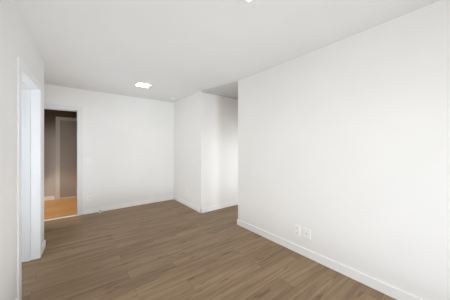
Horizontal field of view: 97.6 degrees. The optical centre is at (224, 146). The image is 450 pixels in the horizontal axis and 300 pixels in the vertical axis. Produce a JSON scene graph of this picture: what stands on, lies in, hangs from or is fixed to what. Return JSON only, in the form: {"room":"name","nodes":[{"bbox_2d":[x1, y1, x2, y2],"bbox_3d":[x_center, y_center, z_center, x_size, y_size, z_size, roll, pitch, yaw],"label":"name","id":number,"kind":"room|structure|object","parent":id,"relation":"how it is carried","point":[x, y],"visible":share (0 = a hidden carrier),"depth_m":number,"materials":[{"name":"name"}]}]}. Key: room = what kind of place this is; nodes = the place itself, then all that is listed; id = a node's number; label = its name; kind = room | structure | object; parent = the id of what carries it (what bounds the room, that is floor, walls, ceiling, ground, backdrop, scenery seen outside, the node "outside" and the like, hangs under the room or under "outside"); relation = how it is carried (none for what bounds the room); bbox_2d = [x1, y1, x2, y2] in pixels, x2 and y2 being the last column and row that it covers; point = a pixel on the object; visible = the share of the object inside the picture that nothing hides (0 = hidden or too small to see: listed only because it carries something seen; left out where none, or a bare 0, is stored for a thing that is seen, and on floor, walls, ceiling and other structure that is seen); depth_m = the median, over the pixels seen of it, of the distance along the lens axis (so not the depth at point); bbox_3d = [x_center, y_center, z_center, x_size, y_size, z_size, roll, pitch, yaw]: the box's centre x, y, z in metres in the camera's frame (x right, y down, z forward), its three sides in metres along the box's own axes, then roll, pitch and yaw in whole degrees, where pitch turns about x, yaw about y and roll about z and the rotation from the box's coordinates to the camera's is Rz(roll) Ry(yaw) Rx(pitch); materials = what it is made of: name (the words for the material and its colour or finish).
{"room":"empty living room","nodes":[
{"label":"empty living room","id":0,"kind":"room"},
{"bbox_2d":[0,0,43,299],"bbox_3d":[-0.973,0.105,0.303,0.200,2.645,5.950,0,0,-35],"label":"wall","id":1,"kind":"structure","parent":0,"point":[16,40],"depth_m":1.61,"materials":[{"name":"paint"}]},
{"bbox_2d":[17,56,41,299],"bbox_3d":[-2.222,0.308,2.114,0.230,2.240,1.030,0,0,-35],"label":"door frame","id":2,"kind":"structure","parent":1,"relation":"in","point":[29,166],"depth_m":2.46,"materials":[{"name":"white wood"}]},
{"bbox_2d":[16,240,45,299],"bbox_3d":[-1.013,1.378,0.374,0.214,0.100,5.814,0,0,-35],"label":"baseboard","id":3,"kind":"structure","parent":1,"relation":"attached to","point":[43,245],"depth_m":2.70,"materials":[{"name":"white wood"}]},
{"bbox_2d":[44,109,76,198],"bbox_3d":[-4.451,0.105,5.628,1.440,2.645,0.150,0,0,-38],"label":"wall","id":4,"kind":"structure","parent":0,"point":[50,116],"depth_m":5.32,"materials":[{"name":"paint"}]},
{"bbox_2d":[44,196,53,200],"bbox_3d":[-4.809,1.378,5.247,0.405,0.100,0.014,0,0,-38],"label":"baseboard","id":5,"kind":"structure","parent":4,"relation":"attached to","point":[49,198],"depth_m":5.30,"materials":[{"name":"white wood"}]},
{"bbox_2d":[56,117,76,198],"bbox_3d":[-4.308,0.298,5.739,0.940,2.260,0.180,0,0,-38],"label":"hall door","id":6,"kind":"structure","parent":4,"relation":"in","point":[58,119],"depth_m":5.42,"materials":[{"name":"beige wood"}]},
{"bbox_2d":[60,120,76,197],"bbox_3d":[-4.288,0.340,5.704,0.771,2.160,0.153,0,0,-38],"label":"door leaf","id":7,"kind":"structure","parent":6,"relation":"attached to","point":[68,158],"depth_m":5.57,"materials":[{"name":"beige paint"}]},
{"bbox_2d":[44,84,173,213],"bbox_3d":[-2.998,0.105,4.262,3.920,2.645,0.150,0,0,-38],"label":"wall","id":8,"kind":"structure","parent":0,"point":[128,145],"depth_m":4.63,"materials":[{"name":"paint"}]},
{"bbox_2d":[44,214,77,220],"bbox_3d":[-3.389,1.425,3.901,0.750,0.006,0.090,0,0,-38],"label":"trim","id":9,"kind":"structure","parent":8,"relation":"attached to","point":[60,217],"depth_m":3.97,"materials":[{"name":"white wood"}]},
{"bbox_2d":[44,103,82,214],"bbox_3d":[-3.417,0.293,3.937,0.920,2.270,0.180,0,0,-38],"label":"door frame","id":10,"kind":"structure","parent":8,"relation":"in","point":[79,110],"depth_m":4.13,"materials":[{"name":"white wood"}]},
{"bbox_2d":[84,196,173,213],"bbox_3d":[-2.948,1.378,4.197,3.920,0.100,0.014,0,0,-38],"label":"baseboard","id":11,"kind":"structure","parent":8,"relation":"attached to","point":[111,207],"depth_m":4.67,"materials":[{"name":"white wood"}]},
{"bbox_2d":[174,91,237,207],"bbox_3d":[-0.302,0.105,5.436,1.780,2.645,1.600,0,0,-38],"label":"wall","id":12,"kind":"structure","parent":0,"point":[205,150],"depth_m":4.60,"materials":[{"name":"paint"}]},
{"bbox_2d":[174,196,237,212],"bbox_3d":[-0.257,1.378,5.367,1.794,0.100,1.464,0,0,-38],"label":"baseboard","id":13,"kind":"structure","parent":12,"relation":"attached to","point":[207,209],"depth_m":4.58,"materials":[{"name":"white wood"}]},
{"bbox_2d":[22,196,395,299],"bbox_3d":[-1.260,1.488,2.250,7.800,0.120,9.900,0,0,-38],"label":"floor","id":14,"kind":"structure","parent":0,"point":[172,249],"depth_m":2.44,"materials":[{"name":"laminate"}]},
{"bbox_2d":[12,0,439,102],"bbox_3d":[-1.260,-1.262,2.250,7.800,0.150,9.900,0,0,-38],"label":"ceiling","id":15,"kind":"structure","parent":0,"point":[168,50],"depth_m":2.17,"materials":[{"name":"paint"}]},
{"bbox_2d":[135,82,150,87],"bbox_3d":[-1.607,-1.214,3.866,0.250,0.006,0.250,0,0,-38],"label":"ceiling light panel","id":16,"kind":"object","parent":15,"relation":"attached to","point":[139,84],"visible":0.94,"depth_m":3.88,"materials":[{"name":"white plastic"}]},
{"bbox_2d":[238,0,449,299],"bbox_3d":[1.791,0.105,1.750,0.150,2.645,4.870,0,0,-38],"label":"wall","id":17,"kind":"structure","parent":0,"point":[344,150],"depth_m":2.06,"materials":[{"name":"paint"}]},
{"bbox_2d":[295,224,299,236],"bbox_3d":[0.978,1.128,2.665,0.014,0.150,0.085,0,0,-38],"label":"electrical outlet","id":18,"kind":"object","parent":17,"relation":"attached to","point":[297,230],"visible":1,"depth_m":2.66,"materials":[{"name":"white plastic"}]},
{"bbox_2d":[303,227,310,239],"bbox_3d":[1.060,1.123,2.559,0.014,0.125,0.105,0,0,-38],"label":"electrical outlet","id":19,"kind":"object","parent":17,"relation":"attached to","point":[306,233],"visible":1,"depth_m":2.55,"materials":[{"name":"white plastic"}]},
{"bbox_2d":[237,219,421,299],"bbox_3d":[1.735,1.378,1.811,0.164,0.100,4.734,0,0,-38],"label":"baseboard","id":20,"kind":"structure","parent":17,"relation":"attached to","point":[386,289],"depth_m":2.25,"materials":[{"name":"white wood"}]}
]}

